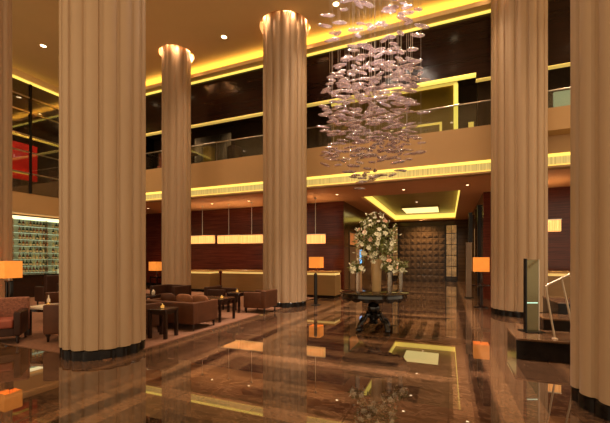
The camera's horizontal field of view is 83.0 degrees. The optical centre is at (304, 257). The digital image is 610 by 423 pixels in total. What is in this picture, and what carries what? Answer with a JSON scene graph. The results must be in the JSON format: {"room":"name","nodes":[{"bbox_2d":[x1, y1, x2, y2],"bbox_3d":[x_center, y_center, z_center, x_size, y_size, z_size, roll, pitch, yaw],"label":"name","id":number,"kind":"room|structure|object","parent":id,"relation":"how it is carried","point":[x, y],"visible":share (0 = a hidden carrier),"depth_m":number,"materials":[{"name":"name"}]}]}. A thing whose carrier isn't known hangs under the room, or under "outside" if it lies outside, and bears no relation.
{"room":"hotel lobby","nodes":[
{"label":"hotel lobby","id":0,"kind":"room"},
{"bbox_2d":[12,140,36,181],"bbox_3d":[-12.833,-4.300,14.814,0.150,1.600,2.350,0,0,22],"label":"wall","id":1,"kind":"structure","parent":0,"point":[20,159],"depth_m":15.32,"materials":[{"name":"red paint"}]},
{"bbox_2d":[12,120,58,197],"bbox_3d":[-15.733,-4.900,11.929,0.200,4.600,14.000,0,0,22],"label":"wall","id":2,"kind":"structure","parent":0,"point":[48,167],"depth_m":17.50,"materials":[{"name":"glass"}]},
{"bbox_2d":[12,92,58,134],"bbox_3d":[-14.255,-6.550,11.316,3.000,0.100,14.000,0,0,22],"label":"ceiling","id":3,"kind":"structure","parent":0,"point":[18,101],"depth_m":15.63,"materials":[{"name":"glass"}]},
{"bbox_2d":[12,68,58,97],"bbox_3d":[-12.833,-7.240,10.241,0.350,0.280,13.100,0,0,22],"label":"wall","id":4,"kind":"structure","parent":0,"point":[15,72],"depth_m":14.12,"materials":[{"name":"paint"}]},
{"bbox_2d":[12,74,58,96],"bbox_3d":[-12.738,-7.060,10.012,0.100,0.080,12.750,0,0,22],"label":"trim","id":5,"kind":"structure","parent":4,"relation":"attached to","point":[13,76],"depth_m":14.10,"materials":[{"name":"gold metal"}]},
{"bbox_2d":[146,0,481,85],"bbox_3d":[1.208,-7.530,11.541,24.600,0.300,0.750,0,0,22],"label":"trim","id":6,"kind":"structure","parent":4,"relation":"attached to","point":[454,3],"depth_m":11.44,"materials":[{"name":"paint"}]},
{"bbox_2d":[146,0,490,89],"bbox_3d":[1.077,-7.095,11.222,24.600,0.130,0.060,0,0,22],"label":"trim","id":7,"kind":"structure","parent":4,"relation":"attached to","point":[482,3],"depth_m":10.85,"materials":[{"name":"paint"}]},
{"bbox_2d":[12,137,153,216],"bbox_3d":[-12.072,-2.940,12.144,0.400,8.880,17.200,0,0,22],"label":"wall","id":8,"kind":"structure","parent":0,"point":[23,203],"depth_m":14.26,"materials":[{"name":"paint"}]},
{"bbox_2d":[12,84,58,193],"bbox_3d":[-12.644,-4.800,10.162,0.080,4.400,13.100,0,0,22],"label":"window","id":9,"kind":"structure","parent":8,"relation":"in","point":[30,85],"depth_m":13.90,"materials":[{"name":"black metal"}]},
{"bbox_2d":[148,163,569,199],"bbox_3d":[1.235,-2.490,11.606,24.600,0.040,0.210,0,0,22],"label":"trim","id":10,"kind":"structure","parent":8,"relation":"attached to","point":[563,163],"depth_m":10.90,"materials":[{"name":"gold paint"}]},
{"bbox_2d":[0,289,313,359],"bbox_3d":[-6.327,1.499,11.145,10.980,0.022,8.650,0,0,22],"label":"floor","id":11,"kind":"structure","parent":0,"point":[37,340],"depth_m":7.08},
{"bbox_2d":[0,0,11,297],"bbox_3d":[-6.730,-3.085,7.009,1.286,9.170,1.350,0,0,41],"label":"fluted column","id":12,"kind":"structure","parent":11,"relation":"on","point":[5,5],"depth_m":7.09,"materials":[{"name":"paint"}]},
{"bbox_2d":[0,297,29,343],"bbox_3d":[-5.364,1.108,6.115,0.660,0.760,0.670,0,0,-28],"label":"armchair","id":13,"kind":"object","parent":11,"relation":"on","point":[14,311],"visible":1,"depth_m":6.25,"materials":[{"name":"fabric"}]},
{"bbox_2d":[0,316,12,328],"bbox_3d":[-5.330,1.138,6.051,0.430,0.140,0.525,0,0,-28],"label":"seat cushion","id":14,"kind":"object","parent":13,"relation":"on","point":[6,322],"depth_m":5.91,"materials":[{"name":"red fabric"}]},
{"bbox_2d":[12,273,58,296],"bbox_3d":[-10.466,1.065,13.643,0.700,0.870,5.300,0,0,22],"label":"bar counter","id":15,"kind":"object","parent":11,"relation":"on","point":[25,286],"depth_m":13.00,"materials":[{"name":"brown wood"}]},
{"bbox_2d":[22,273,58,275],"bbox_3d":[-10.466,0.655,13.643,0.700,0.050,5.300,0,0,23],"label":"countertop","id":16,"kind":"structure","parent":15,"relation":"on","point":[42,274],"depth_m":13.33,"materials":[{"name":"grey stone"}]},
{"bbox_2d":[27,303,51,336],"bbox_3d":[-5.057,1.218,6.814,0.500,0.565,0.500,0,0,11],"label":"side table","id":17,"kind":"object","parent":11,"relation":"on","point":[37,308],"visible":0.13,"depth_m":6.62,"materials":[{"name":"brown wood"}]},
{"bbox_2d":[35,275,58,304],"bbox_3d":[-8.043,1.013,10.908,0.610,0.950,0.600,0,0,22],"label":"armchair","id":18,"kind":"object","parent":11,"relation":"on","point":[50,281],"visible":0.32,"depth_m":10.65,"materials":[{"name":"brown leather"}]},
{"bbox_2d":[43,304,58,341],"bbox_3d":[-4.279,1.158,6.453,0.740,0.660,0.730,0,0,-6],"label":"armchair","id":19,"kind":"object","parent":11,"relation":"on","point":[50,311],"visible":0.31,"depth_m":6.07,"materials":[{"name":"brown leather"}]},
{"bbox_2d":[45,292,58,303],"bbox_3d":[-5.352,1.158,8.116,1.700,0.660,0.800,0,0,37],"label":"sofa","id":20,"kind":"object","parent":11,"relation":"on","point":[54,296],"visible":0.03,"depth_m":8.33,"materials":[{"name":"brown leather"}]},
{"bbox_2d":[59,0,145,360],"bbox_3d":[-3.245,-3.085,5.598,1.305,9.170,1.370,0,0,5],"label":"fluted column","id":21,"kind":"structure","parent":11,"relation":"on","point":[102,43],"depth_m":5.09,"materials":[{"name":"paint"}]},
{"bbox_2d":[146,302,161,331],"bbox_3d":[-3.361,1.168,6.831,0.740,0.640,0.750,0,0,34],"label":"armchair","id":22,"kind":"object","parent":11,"relation":"on","point":[155,318],"visible":0.08,"depth_m":6.77,"materials":[{"name":"brown leather"}]},
{"bbox_2d":[147,306,178,339],"bbox_3d":[-2.678,1.222,6.521,0.400,0.555,0.400,0,0,14],"label":"side table","id":23,"kind":"object","parent":11,"relation":"on","point":[163,313],"visible":0.93,"depth_m":6.38,"materials":[{"name":"brown wood"}]},
{"bbox_2d":[150,284,190,298],"bbox_3d":[-4.060,1.158,10.449,0.960,0.660,0.720,0,0,22],"label":"sofa","id":24,"kind":"object","parent":11,"relation":"on","point":[175,289],"visible":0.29,"depth_m":10.43,"materials":[{"name":"brown leather"}]},
{"bbox_2d":[162,45,190,284],"bbox_3d":[-4.666,-3.085,12.540,1.109,9.170,1.164,0,0,-1],"label":"fluted column","id":25,"kind":"structure","parent":11,"relation":"on","point":[176,60],"depth_m":12.11,"materials":[{"name":"paint"}]},
{"bbox_2d":[146,298,217,330],"bbox_3d":[-2.731,1.200,7.571,1.400,0.575,0.800,0,0,22],"label":"sofa","id":26,"kind":"object","parent":11,"relation":"on","point":[192,313],"visible":0.77,"depth_m":7.13,"materials":[{"name":"brown leather"}]},
{"bbox_2d":[176,294,192,301],"bbox_3d":[-2.670,0.965,7.665,0.440,0.341,0.162,0,0,17],"label":"throw cushion","id":27,"kind":"object","parent":26,"relation":"on","point":[180,297],"visible":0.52,"depth_m":7.59,"materials":[{"name":"brown fabric"}]},
{"bbox_2d":[205,295,234,322],"bbox_3d":[-2.291,1.223,8.396,1.000,0.530,0.620,0,0,22],"label":"coffee table","id":28,"kind":"object","parent":11,"relation":"on","point":[225,298],"visible":0.51,"depth_m":8.28,"materials":[{"name":"brown wood"}]},
{"bbox_2d":[204,285,237,309],"bbox_3d":[-2.498,1.168,10.289,0.710,0.640,0.720,0,0,22],"label":"armchair","id":29,"kind":"object","parent":11,"relation":"on","point":[218,290],"visible":0.4,"depth_m":10.03,"materials":[{"name":"brown leather"}]},
{"bbox_2d":[227,291,243,312],"bbox_3d":[-1.889,1.225,9.604,0.420,0.550,0.420,0,0,22],"label":"side table","id":30,"kind":"object","parent":11,"relation":"on","point":[235,294],"visible":0.75,"depth_m":9.48,"materials":[{"name":"brown wood"}]},
{"bbox_2d":[244,289,276,313],"bbox_3d":[-1.232,1.183,9.581,0.690,0.610,0.720,0,0,22],"label":"armchair","id":31,"kind":"object","parent":11,"relation":"on","point":[262,299],"visible":1,"depth_m":9.28,"materials":[{"name":"brown leather"}]},
{"bbox_2d":[262,10,306,307],"bbox_3d":[-0.643,-3.085,11.069,1.476,9.170,1.550,0,0,29],"label":"fluted column","id":32,"kind":"structure","parent":11,"relation":"on","point":[284,31],"depth_m":10.45,"materials":[{"name":"paint"}]},
{"bbox_3d":[-5.803,1.175,6.766,0.340,0.650,0.340,0,0,11],"label":"side table","id":33,"kind":"object","parent":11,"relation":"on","visible":0},
{"bbox_2d":[0,261,21,296],"bbox_3d":[-5.803,0.455,6.766,0.300,0.790,0.300,0,0,22],"label":"table lamp","id":34,"kind":"object","parent":33,"relation":"on","point":[8,269],"visible":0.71,"depth_m":6.71,"materials":[{"name":"fabric"}]},
{"bbox_2d":[12,0,451,105],"bbox_3d":[-3.519,-7.530,4.570,30.000,0.300,15.750,0,0,22],"label":"ceiling","id":35,"kind":"structure","parent":0,"point":[197,26],"depth_m":11.00,"materials":[{"name":"paint"}]},
{"bbox_2d":[316,0,431,189],"bbox_3d":[1.413,-4.449,7.305,2.495,5.861,2.495,0,0,4],"label":"chandelier","id":36,"kind":"object","parent":35,"relation":"hanging from","point":[353,123],"visible":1,"depth_m":7.04,"materials":[{"name":"glass"}]},
{"bbox_2d":[146,201,344,289],"bbox_3d":[-3.628,-0.460,16.981,11.500,3.920,0.200,0,0,22],"label":"wall","id":37,"kind":"structure","parent":0,"point":[330,216],"depth_m":16.62,"materials":[{"name":"red wood"}]},
{"bbox_2d":[0,280,609,422],"bbox_3d":[-0.601,1.600,11.614,30.000,0.200,31.000,0,0,22],"label":"floor","id":38,"kind":"structure","parent":0,"point":[443,358],"depth_m":4.37,"materials":[{"name":"stone"}]},
{"bbox_2d":[12,215,58,273],"bbox_3d":[-11.488,-0.525,14.338,0.340,2.350,3.824,0,0,22],"label":"wine rack","id":39,"kind":"object","parent":38,"relation":"on","point":[15,218],"visible":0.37,"depth_m":14.67,"materials":[{"name":"clear glass"}]},
{"bbox_2d":[13,225,56,228],"bbox_3d":[-11.479,-1.298,14.334,0.280,0.012,3.800,0,0,23],"label":"shelf","id":40,"kind":"object","parent":39,"relation":"attached to","point":[14,226],"depth_m":14.56,"materials":[{"name":"clear glass"}]},
{"bbox_2d":[12,215,58,221],"bbox_3d":[-11.469,-1.650,14.330,0.300,0.100,3.800,0,0,23],"label":"light","id":41,"kind":"object","parent":39,"relation":"on","point":[14,217],"depth_m":14.39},
{"bbox_2d":[12,218,58,222],"bbox_3d":[-11.479,-1.570,14.334,0.280,0.012,3.800,0,0,23],"label":"shelf","id":42,"kind":"object","parent":39,"relation":"attached to","point":[32,220],"depth_m":14.49,"materials":[{"name":"glass"}]},
{"bbox_2d":[150,276,161,285],"bbox_3d":[-7.684,1.225,17.903,0.500,0.550,0.500,0,0,22],"label":"side table","id":43,"kind":"object","parent":38,"relation":"on","point":[155,277],"visible":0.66,"depth_m":17.72,"materials":[{"name":"brown wood"}]},
{"bbox_2d":[149,262,161,275],"bbox_3d":[-7.684,0.575,17.903,0.550,0.750,0.550,0,0,22],"label":"table lamp","id":44,"kind":"object","parent":43,"relation":"on","point":[153,266],"visible":0.88,"depth_m":17.66,"materials":[{"name":"orange fabric"}]},
{"bbox_2d":[191,270,220,290],"bbox_3d":[-4.635,1.025,15.856,1.200,0.950,0.850,0,0,22],"label":"reception desk","id":45,"kind":"object","parent":38,"relation":"on","point":[200,279],"visible":0.68,"depth_m":15.51,"materials":[{"name":"brown wood"}]},
{"bbox_2d":[221,269,262,291],"bbox_3d":[-2.150,1.010,14.826,2.920,0.980,0.850,0,0,22],"label":"reception desk","id":46,"kind":"object","parent":38,"relation":"on","point":[243,280],"visible":0.46,"depth_m":14.61,"materials":[{"name":"brown wood"}]},
{"bbox_2d":[221,269,262,271],"bbox_3d":[-2.150,0.550,14.826,2.920,0.060,0.850,0,0,23],"label":"countertop","id":47,"kind":"structure","parent":46,"relation":"on","point":[231,270],"depth_m":14.59,"materials":[{"name":"stone"}]},
{"bbox_2d":[311,273,320,305],"bbox_3d":[0.339,0.985,11.008,0.320,1.030,0.320,0,0,22],"label":"stanchion post","id":48,"kind":"object","parent":38,"relation":"on","point":[315,274],"visible":1,"depth_m":10.96,"materials":[{"name":"black metal"}]},
{"bbox_2d":[307,270,340,297],"bbox_3d":[0.724,1.000,13.311,1.150,1.000,0.850,0,0,22],"label":"reception desk","id":49,"kind":"object","parent":38,"relation":"on","point":[328,282],"visible":0.84,"depth_m":12.95,"materials":[{"name":"brown wood"}]},
{"bbox_2d":[309,257,323,270],"bbox_3d":[0.442,0.230,13.401,0.440,0.540,0.440,0,0,22],"label":"table lamp","id":50,"kind":"object","parent":49,"relation":"on","point":[314,262],"visible":1,"depth_m":13.21,"materials":[{"name":"orange fabric"}]},
{"bbox_2d":[350,247,361,288],"bbox_3d":[2.387,0.500,16.032,0.300,2.000,1.250,0,0,22],"label":"kiosk","id":51,"kind":"object","parent":38,"relation":"on","point":[355,280],"visible":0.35,"depth_m":15.48,"materials":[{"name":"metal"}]},
{"bbox_2d":[339,288,409,332],"bbox_3d":[1.450,1.100,7.290,1.460,0.800,1.460,0,0,22],"label":"round table","id":52,"kind":"object","parent":38,"relation":"on","point":[366,295],"visible":0.98,"depth_m":7.00,"materials":[{"name":"black wood"}]},
{"bbox_2d":[371,259,381,291],"bbox_3d":[1.506,0.360,7.267,0.240,0.680,0.240,0,0,22],"label":"vase","id":53,"kind":"object","parent":52,"relation":"on","point":[376,272],"visible":0.78,"depth_m":7.17,"materials":[{"name":"beige ceramic"}]},
{"bbox_2d":[352,212,401,263],"bbox_3d":[1.509,-0.417,7.287,0.976,1.130,1.002,0,0,44],"label":"flower bouquet","id":54,"kind":"object","parent":53,"relation":"in","point":[380,243],"visible":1,"depth_m":7.12,"materials":[{"name":"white plant"}]},
{"bbox_2d":[464,212,473,298],"bbox_3d":[6.138,-0.100,12.936,0.320,3.200,0.260,0,0,22],"label":"pylon","id":55,"kind":"object","parent":38,"relation":"on","point":[468,244],"visible":0.99,"depth_m":12.85,"materials":[{"name":"grey stone"}]},
{"bbox_2d":[472,284,490,307],"bbox_3d":[5.356,1.155,10.500,0.520,0.690,0.520,0,0,22],"label":"pedestal table","id":56,"kind":"object","parent":38,"relation":"on","point":[480,305],"visible":0.97,"depth_m":10.46,"materials":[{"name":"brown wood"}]},
{"bbox_2d":[473,257,489,284],"bbox_3d":[5.356,0.395,10.500,0.420,0.830,0.420,0,0,22],"label":"table lamp","id":57,"kind":"object","parent":56,"relation":"on","point":[480,264],"visible":1,"depth_m":10.32,"materials":[{"name":"orange fabric"}]},
{"bbox_2d":[491,0,547,317],"bbox_3d":[5.695,-3.085,9.201,1.381,9.170,1.450,0,0,-1],"label":"fluted column","id":58,"kind":"structure","parent":38,"relation":"on","point":[519,28],"depth_m":8.69,"materials":[{"name":"paint"}]},
{"bbox_2d":[507,296,569,363],"bbox_3d":[4.835,1.140,5.753,2.670,0.720,2.470,0,0,22],"label":"staircase","id":59,"kind":"structure","parent":38,"relation":"on","point":[524,346],"depth_m":5.23,"materials":[{"name":"black stone"}]},
{"bbox_2d":[517,259,545,332],"bbox_3d":[3.665,0.600,5.582,0.300,1.180,0.260,0,0,0],"label":"display totem","id":60,"kind":"object","parent":59,"relation":"on","point":[530,267],"visible":1,"depth_m":5.56,"materials":[{"name":"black metal"}]},
{"bbox_2d":[544,273,569,339],"bbox_3d":[3.906,0.584,4.986,0.757,1.216,0.083,0,0,18],"label":"handrail","id":61,"kind":"object","parent":59,"relation":"on","point":[567,275],"visible":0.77,"depth_m":5.06,"materials":[{"name":"white metal"}]},
{"bbox_2d":[548,270,569,296],"bbox_3d":[8.215,0.950,10.425,2.000,1.100,0.850,0,0,22],"label":"reception desk","id":62,"kind":"object","parent":38,"relation":"on","point":[556,289],"visible":0.02,"depth_m":10.29,"materials":[{"name":"brown wood"}]},
{"bbox_2d":[570,0,609,421],"bbox_3d":[3.393,-3.085,3.357,1.381,9.170,1.450,0,0,38],"label":"fluted column","id":63,"kind":"structure","parent":38,"relation":"on","point":[589,19],"depth_m":3.34,"materials":[{"name":"paint"}]},
{"bbox_2d":[146,0,569,132],"bbox_3d":[1.228,-6.362,11.587,24.600,2.035,0.150,0,0,22],"label":"wall","id":64,"kind":"structure","parent":0,"point":[459,47],"depth_m":10.92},
{"bbox_2d":[146,92,372,135],"bbox_3d":[-3.952,-5.322,13.716,13.400,0.045,0.180,0,0,22],"label":"trim","id":65,"kind":"structure","parent":64,"relation":"attached to","point":[336,99],"depth_m":13.11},
{"bbox_2d":[146,9,490,94],"bbox_3d":[1.182,-7.008,11.476,24.600,0.045,0.070,0,0,22],"label":"trim","id":66,"kind":"structure","parent":64,"relation":"attached to","point":[486,11],"depth_m":11.29,"materials":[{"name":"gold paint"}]},
{"bbox_2d":[146,5,490,92],"bbox_3d":[1.147,-7.050,11.393,24.600,0.040,0.310,0,0,22],"label":"trim","id":67,"kind":"structure","parent":64,"relation":"attached to","point":[488,7],"depth_m":11.10,"materials":[{"name":"paint"}]},
{"bbox_2d":[380,73,475,92],"bbox_3d":[3.601,-5.317,10.588,2.950,0.055,0.180,0,0,22],"label":"trim","id":68,"kind":"structure","parent":64,"relation":"attached to","point":[472,75],"depth_m":10.34,"materials":[{"name":"gold metal"}]},
{"bbox_2d":[476,62,569,82],"bbox_3d":[8.775,-5.147,8.445,8.250,0.025,0.180,0,0,22],"label":"trim","id":69,"kind":"structure","parent":64,"relation":"attached to","point":[562,65],"depth_m":9.30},
{"bbox_2d":[476,56,569,78],"bbox_3d":[8.780,-5.253,8.459,8.250,0.185,0.150,0,0,22],"label":"trim","id":70,"kind":"structure","parent":64,"relation":"attached to","point":[566,59],"depth_m":9.27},
{"bbox_2d":[146,125,569,192],"bbox_3d":[1.247,-3.300,11.633,24.600,1.000,0.250,0,0,22],"label":"wall","id":71,"kind":"structure","parent":0,"point":[468,144],"depth_m":11.09,"materials":[{"name":"paint"}]},
{"bbox_2d":[146,99,490,159],"bbox_3d":[-1.996,-4.181,12.950,17.600,0.762,0.044,0,0,22],"label":"glass railing","id":72,"kind":"object","parent":71,"relation":"on","point":[489,99],"visible":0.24,"depth_m":11.76,"materials":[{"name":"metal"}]},
{"bbox_2d":[146,164,569,202],"bbox_3d":[1.239,-2.445,11.615,24.600,0.050,0.290,0,0,22],"label":"trim","id":73,"kind":"structure","parent":71,"relation":"attached to","point":[555,167],"depth_m":11.05,"materials":[{"name":"paint"}]},
{"bbox_2d":[146,152,569,199],"bbox_3d":[1.239,-2.618,11.615,24.600,0.215,0.190,0,0,22],"label":"trim","id":74,"kind":"structure","parent":71,"relation":"attached to","point":[566,158],"depth_m":10.93,"materials":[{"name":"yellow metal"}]},
{"bbox_2d":[548,105,569,135],"bbox_3d":[9.326,-3.570,7.881,6.800,0.580,0.500,0,0,22],"label":"trim","id":75,"kind":"structure","parent":71,"relation":"attached to","point":[558,117],"depth_m":8.81,"materials":[{"name":"paint"}]},
{"bbox_2d":[146,168,569,222],"bbox_3d":[4.088,-2.470,18.493,24.600,0.100,14.700,0,0,22],"label":"ceiling","id":76,"kind":"structure","parent":0,"point":[557,176],"depth_m":13.15,"materials":[{"name":"paint"}]},
{"bbox_2d":[191,206,214,243],"bbox_3d":[-4.773,-1.545,16.045,1.350,1.750,0.165,0,0,22],"label":"pendant lamp","id":77,"kind":"object","parent":76,"relation":"hanging from","point":[195,239],"visible":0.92,"depth_m":15.98,"materials":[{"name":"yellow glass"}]},
{"bbox_2d":[217,204,239,243],"bbox_3d":[-3.424,-1.535,15.487,1.150,1.770,0.165,0,0,22],"label":"pendant lamp","id":78,"kind":"object","parent":76,"relation":"hanging from","point":[221,239],"visible":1,"depth_m":15.42,"materials":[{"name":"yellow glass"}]},
{"bbox_2d":[240,202,262,243],"bbox_3d":[-2.325,-1.530,15.031,1.150,1.780,0.165,0,0,22],"label":"pendant lamp","id":79,"kind":"object","parent":76,"relation":"hanging from","point":[248,238],"visible":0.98,"depth_m":14.99,"materials":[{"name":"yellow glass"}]},
{"bbox_2d":[307,198,325,243],"bbox_3d":[0.419,-1.500,13.895,0.840,1.840,0.165,0,0,22],"label":"pendant lamp","id":80,"kind":"object","parent":76,"relation":"hanging from","point":[315,238],"visible":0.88,"depth_m":13.83,"materials":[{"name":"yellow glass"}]},
{"bbox_2d":[365,196,395,219],"bbox_3d":[4.085,-2.660,18.224,0.040,0.280,9.800,0,0,22],"label":"trim","id":81,"kind":"structure","parent":76,"relation":"attached to","point":[373,200],"depth_m":17.62,"materials":[{"name":"yellow paint"}]},
{"bbox_2d":[396,213,454,219],"bbox_3d":[7.632,-2.660,22.058,3.620,0.280,0.040,0,0,22],"label":"trim","id":82,"kind":"structure","parent":76,"relation":"attached to","point":[440,215],"depth_m":22.02,"materials":[{"name":"yellow paint"}]},
{"bbox_2d":[548,219,561,231],"bbox_3d":[7.616,-1.625,10.914,0.800,1.590,0.165,0,0,22],"label":"pendant lamp","id":83,"kind":"object","parent":76,"relation":"hanging from","point":[554,225],"visible":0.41,"depth_m":10.76,"materials":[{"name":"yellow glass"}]},
{"bbox_2d":[146,66,569,139],"bbox_3d":[2.012,-6.900,13.481,24.600,0.200,3.950,0,0,22],"label":"ceiling","id":84,"kind":"structure","parent":0,"point":[470,81],"depth_m":17.06,"materials":[{"name":"paint"}]},
{"bbox_2d":[154,68,569,168],"bbox_3d":[2.730,-5.075,15.213,24.600,3.450,0.200,0,0,22],"label":"wall","id":85,"kind":"structure","parent":0,"point":[557,79],"depth_m":16.03,"materials":[{"name":"paint"}]},
{"bbox_2d":[345,202,382,288],"bbox_3d":[3.448,-0.460,19.300,0.200,3.920,9.500,0,0,22],"label":"wall","id":86,"kind":"structure","parent":0,"point":[353,216],"depth_m":16.57,"materials":[{"name":"brown wood"}]},
{"bbox_2d":[332,85,453,144],"bbox_3d":[3.145,-4.675,12.687,4.500,2.650,0.150,0,0,22],"label":"wall","id":87,"kind":"structure","parent":0,"point":[441,96],"depth_m":12.20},
{"bbox_2d":[331,81,456,105],"bbox_3d":[3.108,-5.960,12.600,4.500,0.080,0.060,0,0,22],"label":"trim","id":88,"kind":"structure","parent":87,"relation":"attached to","point":[450,83],"depth_m":12.09,"materials":[{"name":"gold metal"}]},
{"bbox_2d":[454,83,457,128],"bbox_3d":[5.137,-4.635,11.748,0.140,2.570,0.080,0,0,22],"label":"trim","id":89,"kind":"structure","parent":87,"relation":"attached to","point":[456,84],"depth_m":11.70,"materials":[{"name":"gold metal"}]},
{"bbox_2d":[372,190,457,214],"bbox_3d":[5.757,-2.860,17.531,4.220,0.080,10.400,0,0,22],"label":"ceiling","id":90,"kind":"structure","parent":0,"point":[446,201],"depth_m":17.22,"materials":[{"name":"beige paint"}]},
{"bbox_2d":[401,206,439,213],"bbox_3d":[6.773,-2.795,20.141,2.000,0.050,2.600,0,0,22],"label":"ceiling light panel","id":91,"kind":"object","parent":90,"relation":"attached to","point":[424,209],"visible":1,"depth_m":19.85,"materials":[{"name":"plastic"}]},
{"bbox_2d":[393,225,457,281],"bbox_3d":[7.887,-0.460,22.830,5.300,3.920,0.180,0,0,22],"label":"wall","id":92,"kind":"structure","parent":0,"point":[394,277],"depth_m":22.22,"materials":[{"name":"brown wood"}]},
{"bbox_2d":[383,227,391,279],"bbox_3d":[5.643,-0.310,23.580,0.580,3.620,0.150,0,0,22],"label":"trim","id":93,"kind":"structure","parent":92,"relation":"attached to","point":[386,276],"depth_m":23.50,"materials":[{"name":"brown metal"}]},
{"bbox_2d":[392,226,398,279],"bbox_3d":[6.112,-0.310,23.365,0.450,3.620,0.150,0,0,22],"label":"window","id":94,"kind":"structure","parent":92,"relation":"in","point":[394,254],"depth_m":23.36,"materials":[{"name":"beige glass"}]},
{"bbox_2d":[399,226,420,279],"bbox_3d":[6.981,-0.310,22.941,1.420,3.580,0.228,0,0,22],"label":"door","id":95,"kind":"structure","parent":92,"relation":"in","point":[410,239],"depth_m":22.92,"materials":[{"name":"brown wood"}]},
{"bbox_2d":[385,219,468,226],"bbox_3d":[7.822,-2.270,22.673,5.300,0.300,0.160,0,0,22],"label":"trim","id":96,"kind":"structure","parent":92,"relation":"attached to","point":[465,221],"depth_m":22.50,"materials":[{"name":"brown metal"}]},
{"bbox_2d":[422,225,444,280],"bbox_3d":[8.311,-0.310,22.390,1.420,3.580,0.228,0,0,22],"label":"door","id":97,"kind":"structure","parent":92,"relation":"in","point":[433,237],"depth_m":22.39,"materials":[{"name":"brown wood"}]},
{"bbox_2d":[445,225,456,281],"bbox_3d":[9.345,-0.310,22.025,0.710,3.620,0.150,0,0,22],"label":"window","id":98,"kind":"structure","parent":92,"relation":"in","point":[450,230],"depth_m":22.03,"materials":[{"name":"beige glass"}]},
{"bbox_2d":[458,224,468,281],"bbox_3d":[9.986,-0.310,21.782,0.620,3.620,0.150,0,0,22],"label":"trim","id":99,"kind":"structure","parent":92,"relation":"attached to","point":[463,229],"depth_m":21.73,"materials":[{"name":"brown wood"}]},
{"bbox_2d":[473,194,482,282],"bbox_3d":[8.529,-0.460,17.195,0.200,3.920,9.500,0,0,22],"label":"wall","id":100,"kind":"structure","parent":0,"point":[480,202],"depth_m":13.34,"materials":[{"name":"brown wood"}]},
{"bbox_2d":[472,215,474,288],"bbox_3d":[8.202,-0.300,16.822,0.120,3.600,0.160,0,0,22],"label":"trim","id":101,"kind":"structure","parent":100,"relation":"attached to","point":[473,273],"depth_m":16.75,"materials":[{"name":"brown metal"}]},
{"bbox_2d":[475,209,476,292],"bbox_3d":[7.436,-0.300,14.974,0.120,3.600,0.160,0,0,22],"label":"trim","id":102,"kind":"structure","parent":100,"relation":"attached to","point":[475,209],"depth_m":14.91,"materials":[{"name":"black wood"}]},
{"bbox_2d":[477,205,480,295],"bbox_3d":[6.901,-0.300,13.681,0.120,3.600,0.160,0,0,22],"label":"trim","id":103,"kind":"structure","parent":100,"relation":"attached to","point":[478,206],"depth_m":13.62,"materials":[{"name":"black wood"}]},
{"bbox_2d":[477,80,490,125],"bbox_3d":[6.080,-5.075,11.282,0.800,3.450,0.300,0,0,22],"label":"pier","id":104,"kind":"object","parent":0,"point":[483,88],"visible":0.14,"depth_m":11.22,"materials":[{"name":"paint"}]},
{"bbox_2d":[483,186,569,298],"bbox_3d":[10.184,-0.460,11.260,7.800,3.920,0.200,0,0,22],"label":"wall","id":105,"kind":"structure","parent":0,"point":[558,197],"depth_m":11.83,"materials":[{"name":"red wood"}]},
{"bbox_2d":[553,90,569,106],"bbox_3d":[7.973,-4.200,10.390,0.820,1.700,0.100,0,0,22],"label":"wall","id":106,"kind":"structure","parent":0,"point":[560,98],"depth_m":10.43,"materials":[{"name":"white paint"}]},
{"bbox_3d":[1.993,-3.300,13.435,24.600,0.600,3.650,0,0,22],"label":"floor","id":107,"kind":"structure","parent":0,"visible":0},
{"bbox_2d":[202,146,214,161],"bbox_3d":[-4.006,-4.125,14.638,0.638,1.050,0.620,0,0,40],"label":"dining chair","id":108,"kind":"object","parent":107,"relation":"on","point":[208,152],"visible":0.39,"depth_m":14.35,"materials":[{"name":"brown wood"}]},
{"bbox_2d":[195,132,230,162],"bbox_3d":[-4.541,-4.805,16.933,2.171,2.390,0.112,0,0,22],"label":"curtain","id":109,"kind":"object","parent":107,"relation":"on","point":[222,146],"visible":0.46,"depth_m":16.84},
{"bbox_2d":[227,145,241,158],"bbox_3d":[-2.962,-4.125,14.530,0.638,1.050,0.620,0,0,5],"label":"dining chair","id":110,"kind":"object","parent":107,"relation":"on","point":[233,151],"visible":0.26,"depth_m":14.25,"materials":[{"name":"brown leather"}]},
{"bbox_2d":[402,122,441,134],"bbox_3d":[3.930,-4.010,11.578,1.240,0.820,0.340,0,0,22],"label":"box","id":111,"kind":"object","parent":107,"relation":"on","point":[431,127],"visible":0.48,"depth_m":11.37,"materials":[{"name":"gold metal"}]},
{"bbox_3d":[1.090,0.500,7.170,0.110,0.400,0.110,0,0,22],"label":"glass vase","id":112,"kind":"object","parent":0,"visible":0},
{"bbox_2d":[347,258,364,274],"bbox_3d":[1.082,0.192,7.181,0.410,0.392,0.405,0,0,-39],"label":"flower bouquet","id":113,"kind":"object","parent":112,"relation":"in","point":[354,267],"visible":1,"depth_m":7.13,"materials":[{"name":"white plant"}]},
{"bbox_3d":[1.710,0.490,7.010,0.110,0.420,0.110,0,0,22],"label":"glass vase","id":114,"kind":"object","parent":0,"visible":0},
{"bbox_2d":[380,258,399,272],"bbox_3d":[1.718,0.134,7.019,0.402,0.355,0.441,0,0,22],"label":"flower bouquet","id":115,"kind":"object","parent":114,"relation":"in","point":[387,265],"visible":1,"depth_m":6.96,"materials":[{"name":"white plant"}]},
{"bbox_3d":[2.010,0.490,7.290,0.110,0.420,0.110,0,0,22],"label":"glass vase","id":116,"kind":"object","parent":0,"visible":0},
{"bbox_2d":[392,257,408,273],"bbox_3d":[1.987,0.158,7.308,0.423,0.368,0.430,0,0,22],"label":"flower bouquet","id":117,"kind":"object","parent":116,"relation":"in","point":[401,268],"visible":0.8,"depth_m":7.25,"materials":[{"name":"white plant"}]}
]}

